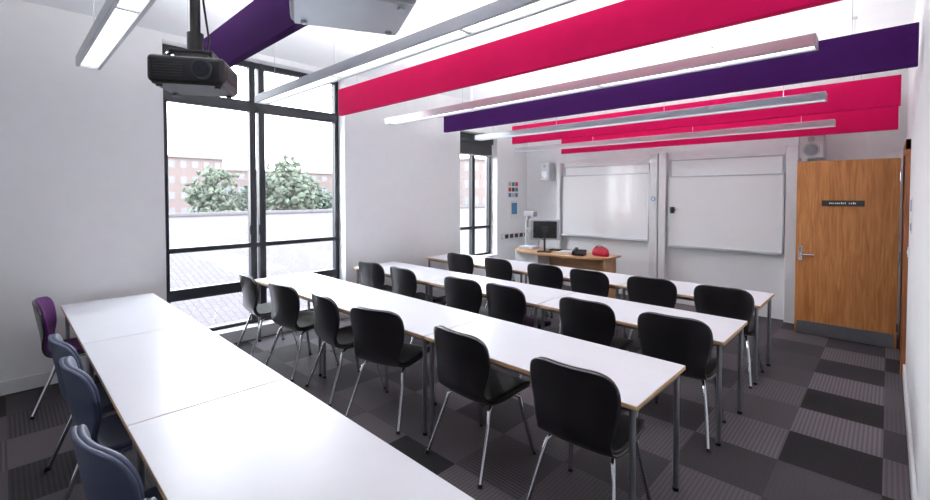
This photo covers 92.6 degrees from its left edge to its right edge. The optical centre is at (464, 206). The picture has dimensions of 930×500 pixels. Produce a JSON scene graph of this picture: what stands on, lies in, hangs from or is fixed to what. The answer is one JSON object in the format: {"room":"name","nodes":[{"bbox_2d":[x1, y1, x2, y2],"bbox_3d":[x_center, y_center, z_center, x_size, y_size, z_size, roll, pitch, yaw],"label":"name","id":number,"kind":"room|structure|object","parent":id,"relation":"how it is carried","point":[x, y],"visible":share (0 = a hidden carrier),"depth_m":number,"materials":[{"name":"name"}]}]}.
{"room":"classroom","nodes":[
{"label":"classroom","id":0,"kind":"room"},
{"bbox_2d":[0,0,526,381],"bbox_3d":[-1.979,-0.147,6.178,0.300,3.450,9.200,1,2,44],"label":"wall","id":1,"kind":"structure","parent":0,"point":[82,177],"depth_m":4.39,"materials":[{"name":"paint"}]},
{"bbox_2d":[162,44,339,335],"bbox_3d":[-2.517,-0.155,5.560,0.265,3.261,2.155,1,2,44],"label":"window","id":2,"kind":"structure","parent":1,"relation":"in","point":[256,112],"depth_m":5.52,"materials":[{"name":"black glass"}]},
{"bbox_2d":[0,274,514,395],"bbox_3d":[-1.864,1.520,6.111,0.018,0.120,9.200,1,2,44],"label":"baseboard","id":3,"kind":"structure","parent":1,"relation":"attached to","point":[37,380],"depth_m":4.09,"materials":[{"name":"paint"}]},
{"bbox_2d":[460,132,497,256],"bbox_3d":[0.190,-0.204,8.392,0.265,2.351,1.040,1,2,44],"label":"window","id":4,"kind":"structure","parent":1,"relation":"in","point":[469,146],"depth_m":8.45,"materials":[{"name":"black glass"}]},
{"bbox_2d":[508,181,517,197],"bbox_3d":[0.982,-0.347,9.049,0.006,0.340,0.350,1,2,44],"label":"poster","id":5,"kind":"object","parent":1,"relation":"attached to","point":[512,185],"visible":1,"depth_m":9.04,"materials":[{"name":"paper"}]},
{"bbox_2d":[501,232,524,238],"bbox_3d":[1.032,0.587,9.091,0.056,0.110,0.845,1,2,44],"label":"socket trunking","id":6,"kind":"object","parent":1,"relation":"attached to","point":[516,234],"visible":0.87,"depth_m":8.98,"materials":[{"name":"paint"}]},
{"bbox_2d":[511,201,517,218],"bbox_3d":[1.006,0.067,9.085,0.006,0.370,0.220,1,2,44],"label":"poster","id":7,"kind":"object","parent":1,"relation":"attached to","point":[514,204],"visible":1,"depth_m":9.08,"materials":[{"name":"paper"}]},
{"bbox_2d":[0,280,910,499],"bbox_3d":[0.642,1.703,3.721,7.550,0.120,9.600,1,2,44],"label":"floor","id":8,"kind":"structure","parent":0,"point":[826,420],"depth_m":3.28,"materials":[{"name":"carpet"}]},
{"bbox_2d":[29,296,85,419],"bbox_3d":[-3.297,1.202,3.795,0.564,0.888,0.530,-1,2,-36],"label":"chair","id":9,"kind":"object","parent":8,"relation":"on","point":[44,309],"visible":0.44,"depth_m":3.54,"materials":[{"name":"purple plastic"}]},
{"bbox_2d":[45,333,115,499],"bbox_3d":[-2.282,1.227,2.853,0.530,0.888,0.564,1,2,39],"label":"chair","id":10,"kind":"object","parent":8,"relation":"on","point":[59,349],"visible":0.37,"depth_m":2.65,"materials":[{"name":"plastic"}]},
{"bbox_2d":[59,356,131,499],"bbox_3d":[-1.856,1.238,2.460,0.530,0.888,0.564,1,2,40],"label":"chair","id":11,"kind":"object","parent":8,"relation":"on","point":[108,431],"visible":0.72,"depth_m":2.21,"materials":[{"name":"plastic"}]},
{"bbox_2d":[70,424,163,499],"bbox_3d":[-1.181,1.256,1.774,0.530,0.888,0.564,1,2,34],"label":"chair","id":12,"kind":"object","parent":8,"relation":"on","point":[105,473],"visible":0.66,"depth_m":1.49,"materials":[{"name":"plastic"}]},
{"bbox_2d":[61,293,198,373],"bbox_3d":[-2.878,1.272,3.767,1.520,0.740,0.700,1,2,44],"label":"table","id":13,"kind":"object","parent":8,"relation":"on","point":[98,320],"visible":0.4,"depth_m":3.63,"materials":[{"name":"white laminate"}]},
{"bbox_2d":[82,323,284,467],"bbox_3d":[-1.774,1.299,2.713,1.520,0.740,0.700,1,2,44],"label":"table","id":14,"kind":"object","parent":8,"relation":"on","point":[146,376],"visible":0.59,"depth_m":2.53,"materials":[{"name":"white laminate"}]},
{"bbox_2d":[236,273,300,355],"bbox_3d":[-2.213,1.171,4.985,0.564,0.888,0.530,-1,2,-41],"label":"chair","id":15,"kind":"object","parent":8,"relation":"on","point":[249,287],"visible":0.77,"depth_m":4.75,"materials":[{"name":"black plastic"}]},
{"bbox_2d":[127,378,474,499],"bbox_3d":[-0.671,1.327,1.658,1.520,0.740,0.700,1,2,44],"label":"table","id":16,"kind":"object","parent":8,"relation":"on","point":[276,440],"visible":1,"depth_m":1.72,"materials":[{"name":"white laminate"}]},
{"bbox_2d":[265,282,338,381],"bbox_3d":[-1.647,1.184,4.487,0.530,0.888,0.564,1,2,38],"label":"chair","id":17,"kind":"object","parent":8,"relation":"on","point":[285,301],"visible":0.83,"depth_m":4.27,"materials":[{"name":"black plastic"}]},
{"bbox_2d":[255,272,378,375],"bbox_3d":[-1.704,1.240,4.996,1.520,0.740,0.700,1,2,44],"label":"table","id":18,"kind":"object","parent":8,"relation":"on","point":[304,284],"visible":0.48,"depth_m":4.96,"materials":[{"name":"white laminate"}]},
{"bbox_2d":[305,291,385,406],"bbox_3d":[-1.073,1.197,4.007,0.564,0.888,0.530,-1,2,-40],"label":"chair","id":19,"kind":"object","parent":8,"relation":"on","point":[327,318],"visible":0.75,"depth_m":3.79,"materials":[{"name":"black plastic"}]},
{"bbox_2d":[358,261,391,291],"bbox_3d":[-1.085,1.148,5.886,0.530,0.888,0.564,1,2,40],"label":"chair","id":20,"kind":"object","parent":8,"relation":"on","point":[372,275],"visible":0.54,"depth_m":5.64,"materials":[{"name":"black plastic"}]},
{"bbox_2d":[345,307,436,434],"bbox_3d":[-0.584,1.208,3.569,0.530,0.888,0.564,1,2,28],"label":"chair","id":21,"kind":"object","parent":8,"relation":"on","point":[378,335],"visible":0.97,"depth_m":3.35,"materials":[{"name":"black plastic"}]},
{"bbox_2d":[322,289,487,435],"bbox_3d":[-0.600,1.267,3.941,1.520,0.740,0.700,1,2,44],"label":"table","id":22,"kind":"object","parent":8,"relation":"on","point":[419,317],"visible":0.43,"depth_m":3.81,"materials":[{"name":"white laminate"}]},
{"bbox_2d":[354,262,465,343],"bbox_3d":[-0.756,1.216,5.915,1.520,0.740,0.700,1,2,44],"label":"table","id":23,"kind":"object","parent":8,"relation":"on","point":[423,274],"visible":0.41,"depth_m":5.73,"materials":[{"name":"white laminate"}]},
{"bbox_2d":[390,266,443,343],"bbox_3d":[-0.595,1.160,5.418,0.564,0.888,0.530,-1,2,-43],"label":"chair","id":24,"kind":"object","parent":8,"relation":"on","point":[404,281],"visible":0.57,"depth_m":5.20,"materials":[{"name":"black plastic"}]},
{"bbox_2d":[445,253,473,305],"bbox_3d":[0.056,1.126,6.718,0.530,0.888,0.564,1,2,41],"label":"chair","id":25,"kind":"object","parent":8,"relation":"on","point":[462,263],"visible":0.42,"depth_m":6.48,"materials":[{"name":"black plastic"}]},
{"bbox_2d":[444,276,487,315],"bbox_3d":[0.099,1.176,4.795,0.530,0.888,0.564,1,2,40],"label":"chair","id":26,"kind":"object","parent":8,"relation":"on","point":[461,293],"visible":0.57,"depth_m":4.56,"materials":[{"name":"black plastic"}]},
{"bbox_2d":[425,325,535,488],"bbox_3d":[0.111,1.224,2.987,0.564,0.888,0.530,-1,2,-43],"label":"chair","id":27,"kind":"object","parent":8,"relation":"on","point":[463,360],"visible":1,"depth_m":2.81,"materials":[{"name":"black plastic"}]},
{"bbox_2d":[426,253,547,316],"bbox_3d":[0.300,1.194,6.760,1.900,0.740,0.700,1,2,44],"label":"table","id":28,"kind":"object","parent":8,"relation":"on","point":[518,267],"visible":0.36,"depth_m":6.58,"materials":[{"name":"white laminate"}]},
{"bbox_2d":[427,274,574,327],"bbox_3d":[0.348,1.243,4.861,1.520,0.740,0.700,1,2,44],"label":"table","id":29,"kind":"object","parent":8,"relation":"on","point":[534,294],"visible":0.39,"depth_m":4.70,"materials":[{"name":"white laminate"}]},
{"bbox_2d":[484,257,532,316],"bbox_3d":[0.596,1.139,6.201,0.564,0.888,0.530,-1,2,-42],"label":"chair","id":30,"kind":"object","parent":8,"relation":"on","point":[495,268],"visible":0.41,"depth_m":5.98,"materials":[{"name":"black plastic"}]},
{"bbox_2d":[486,283,550,377],"bbox_3d":[0.531,1.186,4.411,0.564,0.888,0.530,-1,2,-42],"label":"chair","id":31,"kind":"object","parent":8,"relation":"on","point":[506,303],"visible":0.62,"depth_m":4.21,"materials":[{"name":"black plastic"}]},
{"bbox_2d":[527,263,562,333],"bbox_3d":[1.125,1.153,5.696,0.530,0.888,0.564,1,2,42],"label":"chair","id":32,"kind":"object","parent":8,"relation":"on","point":[551,276],"visible":0.46,"depth_m":5.46,"materials":[{"name":"black plastic"}]},
{"bbox_2d":[425,317,685,499],"bbox_3d":[0.504,1.295,2.887,1.520,0.740,0.700,1,2,44],"label":"table","id":33,"kind":"object","parent":8,"relation":"on","point":[639,379],"visible":0.86,"depth_m":2.70,"materials":[{"name":"white laminate"}]},
{"bbox_2d":[515,248,620,298],"bbox_3d":[1.606,1.157,7.475,1.800,0.775,0.680,1,2,44],"label":"desk","id":34,"kind":"object","parent":8,"relation":"on","point":[589,261],"visible":0.48,"depth_m":7.45,"materials":[{"name":"brown wood"}]},
{"bbox_2d":[519,211,539,249],"bbox_3d":[1.162,0.416,7.975,0.351,0.680,0.256,1,2,44],"label":"camera","id":35,"kind":"object","parent":34,"relation":"on","point":[528,214],"visible":0.78,"depth_m":7.94,"materials":[{"name":"grey plastic"}]},
{"bbox_2d":[530,219,559,252],"bbox_3d":[1.357,0.493,7.548,0.500,0.550,0.200,1,2,19],"label":"monitor","id":36,"kind":"object","parent":34,"relation":"on","point":[541,229],"visible":1,"depth_m":7.53,"materials":[{"name":"grey plastic"}]},
{"bbox_2d":[549,248,569,250],"bbox_3d":[1.665,0.752,7.699,0.400,0.024,0.140,1,2,34],"label":"keyboard","id":37,"kind":"object","parent":34,"relation":"on","point":[552,249],"visible":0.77,"depth_m":7.68,"materials":[{"name":"black plastic"}]},
{"bbox_2d":[557,250,572,253],"bbox_3d":[1.692,0.756,7.396,0.220,0.032,0.296,1,2,32],"label":"paper stack","id":38,"kind":"object","parent":34,"relation":"on","point":[561,251],"visible":0.79,"depth_m":7.33,"materials":[{"name":"white paper"}]},
{"bbox_2d":[571,247,586,255],"bbox_3d":[1.819,0.718,7.077,0.200,0.122,0.186,1,2,34],"label":"desk telephone","id":39,"kind":"object","parent":34,"relation":"on","point":[576,252],"visible":1,"depth_m":7.05,"materials":[{"name":"black plastic"}]},
{"bbox_2d":[592,245,609,256],"bbox_3d":[2.147,0.695,7.029,0.130,0.172,0.300,-1,2,-34],"label":"handbag","id":40,"kind":"object","parent":34,"relation":"on","point":[601,251],"visible":1,"depth_m":6.97,"materials":[{"name":"leather"}]},
{"bbox_2d":[522,265,638,336],"bbox_3d":[1.469,1.223,5.643,1.320,0.740,0.700,1,2,44],"label":"table","id":41,"kind":"object","parent":8,"relation":"on","point":[615,279],"visible":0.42,"depth_m":5.43,"materials":[{"name":"white laminate"}]},
{"bbox_2d":[526,357,651,499],"bbox_3d":[0.683,1.238,2.441,0.530,0.888,0.564,1,2,42],"label":"chair","id":42,"kind":"object","parent":8,"relation":"on","point":[580,407],"visible":0.94,"depth_m":2.24,"materials":[{"name":"black plastic"}]},
{"bbox_2d":[559,297,633,350],"bbox_3d":[1.139,1.202,3.830,0.530,0.888,0.564,1,2,44],"label":"chair","id":43,"kind":"object","parent":8,"relation":"on","point":[591,321],"visible":0.7,"depth_m":3.62,"materials":[{"name":"black plastic"}]},
{"bbox_2d":[570,268,627,338],"bbox_3d":[1.572,1.164,5.269,0.564,0.888,0.530,-1,2,-43],"label":"chair","id":44,"kind":"object","parent":8,"relation":"on","point":[590,282],"visible":0.46,"depth_m":5.05,"materials":[{"name":"black plastic"}]},
{"bbox_2d":[537,292,747,446],"bbox_3d":[1.452,1.271,3.806,1.520,0.740,0.700,1,2,44],"label":"table","id":45,"kind":"object","parent":8,"relation":"on","point":[724,329],"visible":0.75,"depth_m":3.54,"materials":[{"name":"white laminate"}]},
{"bbox_2d":[627,276,682,349],"bbox_3d":[2.079,1.176,4.812,0.530,0.888,0.564,1,2,41],"label":"chair","id":46,"kind":"object","parent":8,"relation":"on","point":[645,290],"visible":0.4,"depth_m":4.59,"materials":[{"name":"black plastic"}]},
{"bbox_2d":[636,312,726,452],"bbox_3d":[1.631,1.214,3.360,0.530,0.888,0.564,1,2,41],"label":"chair","id":47,"kind":"object","parent":8,"relation":"on","point":[688,342],"visible":0.82,"depth_m":3.14,"materials":[{"name":"black plastic"}]},
{"bbox_2d":[619,280,774,384],"bbox_3d":[2.428,1.247,4.726,1.320,0.740,0.700,1,2,44],"label":"table","id":48,"kind":"object","parent":8,"relation":"on","point":[685,290],"visible":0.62,"depth_m":4.50,"materials":[{"name":"white laminate"}]},
{"bbox_2d":[693,285,763,388],"bbox_3d":[2.570,1.188,4.343,0.530,0.888,0.564,1,2,44],"label":"chair","id":49,"kind":"object","parent":8,"relation":"on","point":[734,303],"visible":0.57,"depth_m":4.12,"materials":[{"name":"black plastic"}]},
{"bbox_2d":[21,0,915,100],"bbox_3d":[0.642,-1.881,3.627,7.550,0.150,9.600,1,2,44],"label":"ceiling","id":50,"kind":"structure","parent":0,"point":[312,45],"depth_m":4.62,"materials":[{"name":"paint"}]},
{"bbox_2d":[76,0,155,69],"bbox_3d":[-1.113,-1.328,1.624,4.000,0.850,0.130,1,2,44],"label":"linear pendant light","id":51,"kind":"object","parent":50,"relation":"hanging from","point":[116,19],"visible":1,"depth_m":2.36,"materials":[{"name":"metal"}]},
{"bbox_2d":[147,0,237,98],"bbox_3d":[-1.268,-1.152,2.069,0.318,1.225,0.302,0,2,-14],"label":"ceiling projector","id":52,"kind":"object","parent":50,"relation":"hanging from","point":[193,70],"depth_m":2.01,"materials":[{"name":"black plastic"}]},
{"bbox_2d":[187,0,306,66],"bbox_3d":[-0.859,-1.345,2.266,4.460,0.850,0.050,1,2,44],"label":"acoustic baffle","id":53,"kind":"object","parent":50,"relation":"hanging from","point":[259,25],"visible":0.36,"depth_m":2.63,"materials":[{"name":"fabric"}]},
{"bbox_2d":[289,0,416,35],"bbox_3d":[-0.422,-1.231,1.634,0.438,1.045,0.382,-1,2,-20],"label":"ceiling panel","id":54,"kind":"object","parent":50,"relation":"hanging from","point":[387,17],"depth_m":1.66,"materials":[{"name":"white"}]},
{"bbox_2d":[254,0,577,104],"bbox_3d":[-0.485,-1.359,2.808,3.970,0.850,0.130,1,2,44],"label":"linear pendant light","id":55,"kind":"object","parent":50,"relation":"hanging from","point":[498,13],"visible":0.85,"depth_m":2.57,"materials":[{"name":"metal"}]},
{"bbox_2d":[338,0,842,115],"bbox_3d":[0.257,-1.371,3.274,4.460,0.850,0.050,1,2,44],"label":"acoustic baffle","id":56,"kind":"object","parent":50,"relation":"hanging from","point":[624,25],"visible":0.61,"depth_m":2.85,"materials":[{"name":"fabric"}]},
{"bbox_2d":[385,21,818,124],"bbox_3d":[0.544,-1.372,3.871,3.990,0.880,0.130,1,2,44],"label":"linear pendant light","id":57,"kind":"object","parent":50,"relation":"hanging from","point":[808,42],"visible":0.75,"depth_m":3.17,"materials":[{"name":"metal"}]},
{"bbox_2d":[475,31,826,140],"bbox_3d":[1.623,-1.390,5.123,3.980,0.910,0.130,1,2,44],"label":"linear pendant light","id":58,"kind":"object","parent":50,"relation":"hanging from","point":[816,97],"visible":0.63,"depth_m":4.57,"materials":[{"name":"metal"}]},
{"bbox_2d":[515,119,835,152],"bbox_3d":[2.477,-1.396,6.313,4.310,0.960,0.130,1,2,44],"label":"linear pendant light","id":59,"kind":"object","parent":50,"relation":"hanging from","point":[831,122],"visible":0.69,"depth_m":5.77,"materials":[{"name":"metal"}]},
{"bbox_2d":[444,0,918,132],"bbox_3d":[1.342,-1.391,4.423,4.460,0.870,0.050,1,2,44],"label":"acoustic baffle","id":60,"kind":"object","parent":50,"relation":"hanging from","point":[896,47],"visible":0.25,"depth_m":3.57,"materials":[{"name":"fabric"}]},
{"bbox_2d":[512,17,901,143],"bbox_3d":[2.383,-1.412,5.599,4.460,0.890,0.050,1,2,44],"label":"acoustic baffle","id":61,"kind":"object","parent":50,"relation":"hanging from","point":[880,92],"visible":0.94,"depth_m":4.81,"materials":[{"name":"fabric"}]},
{"bbox_2d":[561,75,898,153],"bbox_3d":[3.405,-1.410,6.670,4.460,0.950,0.050,1,2,44],"label":"acoustic baffle","id":62,"kind":"object","parent":50,"relation":"hanging from","point":[886,118],"visible":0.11,"depth_m":5.99,"materials":[{"name":"fabric"}]},
{"bbox_2d":[563,151,800,319],"bbox_3d":[3.265,0.376,7.403,3.750,2.340,0.198,1,2,44],"label":"wall","id":63,"kind":"structure","parent":0,"point":[746,271],"depth_m":6.86,"materials":[{"name":"white paint"}]},
{"bbox_2d":[556,164,562,248],"bbox_3d":[1.823,0.346,8.556,0.070,2.340,0.122,1,2,44],"label":"trim","id":64,"kind":"structure","parent":63,"relation":"attached to","point":[559,243],"depth_m":8.50,"materials":[{"name":"paint"}]},
{"bbox_2d":[561,173,649,241],"bbox_3d":[2.445,-0.007,7.923,1.650,1.140,0.099,1,2,44],"label":"whiteboard","id":65,"kind":"object","parent":63,"relation":"attached to","point":[606,206],"visible":0.94,"depth_m":7.87,"materials":[{"name":"metal"}]},
{"bbox_2d":[565,163,649,175],"bbox_3d":[2.495,-0.153,7.965,1.600,1.170,0.030,1,2,44],"label":"whiteboard","id":66,"kind":"object","parent":63,"relation":"attached to","point":[644,167],"visible":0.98,"depth_m":7.88,"materials":[{"name":"metal"}]},
{"bbox_2d":[648,153,658,277],"bbox_3d":[3.117,0.339,7.319,0.130,2.420,0.122,1,2,44],"label":"trim","id":67,"kind":"structure","parent":63,"relation":"attached to","point":[654,157],"depth_m":7.26,"materials":[{"name":"paint"}]},
{"bbox_2d":[658,153,667,279],"bbox_3d":[3.219,0.341,7.222,0.110,2.420,0.122,1,2,44],"label":"trim","id":68,"kind":"structure","parent":63,"relation":"attached to","point":[663,157],"depth_m":7.17,"materials":[{"name":"paint"}]},
{"bbox_2d":[667,173,784,255],"bbox_3d":[3.815,0.092,6.616,1.540,1.130,0.099,1,2,44],"label":"whiteboard","id":69,"kind":"object","parent":63,"relation":"attached to","point":[742,213],"visible":1,"depth_m":6.56,"materials":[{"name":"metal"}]},
{"bbox_2d":[670,154,783,175],"bbox_3d":[3.861,-0.134,6.659,1.500,1.200,0.030,1,2,44],"label":"whiteboard","id":70,"kind":"object","parent":63,"relation":"attached to","point":[764,164],"visible":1,"depth_m":6.58,"materials":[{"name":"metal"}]},
{"bbox_2d":[783,144,798,323],"bbox_3d":[4.448,0.372,6.048,0.130,2.420,0.122,1,2,44],"label":"trim","id":71,"kind":"structure","parent":63,"relation":"attached to","point":[792,157],"depth_m":6.01,"materials":[{"name":"paint"}]},
{"bbox_2d":[801,158,809,161],"bbox_3d":[4.626,0.342,6.057,0.065,2.480,0.262,1,2,44],"label":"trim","id":72,"kind":"structure","parent":63,"relation":"attached to","point":[802,159],"depth_m":5.94,"materials":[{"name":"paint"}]},
{"bbox_2d":[527,68,907,324],"bbox_3d":[3.889,-0.170,7.071,7.550,3.450,0.200,1,2,44],"label":"wall","id":73,"kind":"structure","parent":0,"point":[541,195],"depth_m":6.79,"materials":[{"name":"paint"}]},
{"bbox_2d":[540,162,554,180],"bbox_3d":[1.659,-0.692,8.857,0.220,0.360,0.274,1,2,44],"label":"wall speaker","id":74,"kind":"object","parent":73,"relation":"attached to","point":[547,170],"visible":1,"depth_m":8.76,"materials":[{"name":"grey plastic"}]},
{"bbox_2d":[798,135,826,159],"bbox_3d":[4.674,-0.797,5.973,0.280,0.320,0.274,1,2,44],"label":"wall speaker","id":75,"kind":"object","parent":73,"relation":"attached to","point":[810,147],"depth_m":5.87},
{"bbox_2d":[905,0,929,499],"bbox_3d":[3.805,-0.058,2.795,1.360,3.450,6.100,1,2,44],"label":"wall","id":76,"kind":"structure","parent":0,"point":[917,364],"depth_m":2.66,"materials":[{"name":"paint"}]},
{"bbox_2d":[794,158,901,348],"bbox_3d":[4.531,0.520,5.298,0.943,2.147,0.160,1,2,44],"label":"door","id":77,"kind":"structure","parent":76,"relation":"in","point":[847,256],"depth_m":5.26,"materials":[{"name":"brown wood"}]},
{"bbox_2d":[898,139,910,375],"bbox_3d":[4.644,0.485,4.574,0.205,2.270,1.110,1,2,44],"label":"trim","id":78,"kind":"structure","parent":76,"relation":"attached to","point":[907,147],"depth_m":4.24,"materials":[{"name":"brown wood"}]},
{"bbox_2d":[903,364,917,499],"bbox_3d":[3.307,1.594,3.314,0.018,0.120,6.100,1,2,44],"label":"baseboard","id":79,"kind":"structure","parent":76,"relation":"attached to","point":[913,484],"depth_m":2.94,"materials":[{"name":"paint"}]},
{"bbox_2d":[910,197,912,233],"bbox_3d":[3.767,0.072,3.748,0.007,0.300,0.220,1,2,44],"label":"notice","id":80,"kind":"object","parent":76,"relation":"attached to","point":[911,203],"visible":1,"depth_m":3.68,"materials":[{"name":"paper"}]},
{"label":"outside","id":81,"kind":"structure","parent":0,"visible":0},
{"bbox_3d":[-46.261,3.957,72.000,153.800,0.200,200.000,1,2,44],"label":"ground","id":82,"kind":"structure","parent":81,"visible":0},
{"bbox_2d":[168,154,224,212],"bbox_3d":[-46.028,-1.630,64.713,12.600,11.350,16.600,1,2,44],"label":"brick building","id":83,"kind":"structure","parent":82,"relation":"on","point":[182,169],"depth_m":62.56,"materials":[{"name":"pink brick"}]},
{"bbox_2d":[181,164,247,212],"bbox_3d":[-19.424,0.774,34.747,4.860,8.145,4.398,1,2,44],"label":"deciduous tree","id":84,"kind":"object","parent":82,"relation":"on","point":[211,196],"visible":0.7,"depth_m":33.97,"materials":[{"name":"green plant"}]},
{"bbox_2d":[225,182,285,210],"bbox_3d":[-19.166,1.207,40.880,4.662,6.958,5.578,1,2,44],"label":"deciduous tree","id":85,"kind":"object","parent":82,"relation":"on","point":[244,194],"visible":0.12,"depth_m":39.45,"materials":[{"name":"green plant"}]},
{"bbox_2d":[223,168,331,210],"bbox_3d":[-43.280,-2.288,99.427,14.600,10.850,36.600,1,2,44],"label":"brick building","id":86,"kind":"structure","parent":82,"relation":"on","point":[325,178],"depth_m":91.60,"materials":[{"name":"pink brick"}]},
{"bbox_2d":[265,154,326,210],"bbox_3d":[-15.159,0.056,38.547,6.027,9.382,4.874,-1,2,-25],"label":"deciduous tree","id":87,"kind":"object","parent":82,"relation":"on","point":[297,189],"visible":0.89,"depth_m":38.00,"materials":[{"name":"green plant"}]},
{"bbox_2d":[285,187,331,209],"bbox_3d":[-15.128,1.171,44.776,5.100,6.827,6.009,1,2,44],"label":"deciduous tree","id":88,"kind":"object","parent":82,"relation":"on","point":[327,202],"visible":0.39,"depth_m":44.35,"materials":[{"name":"green plant"}]},
{"bbox_2d":[169,205,485,326],"bbox_3d":[-7.008,2.679,20.606,21.500,5.044,60.000,1,2,44],"label":"rooftop terrace","id":89,"kind":"structure","parent":82,"relation":"on","point":[190,269],"depth_m":15.03,"materials":[{"name":"tile"}]},
{"bbox_2d":[460,157,485,205],"bbox_3d":[2.220,-2.769,89.127,14.600,12.350,18.600,1,2,44],"label":"brick building","id":90,"kind":"structure","parent":82,"relation":"on","point":[480,163],"depth_m":79.11,"materials":[{"name":"pink brick"}]}
]}

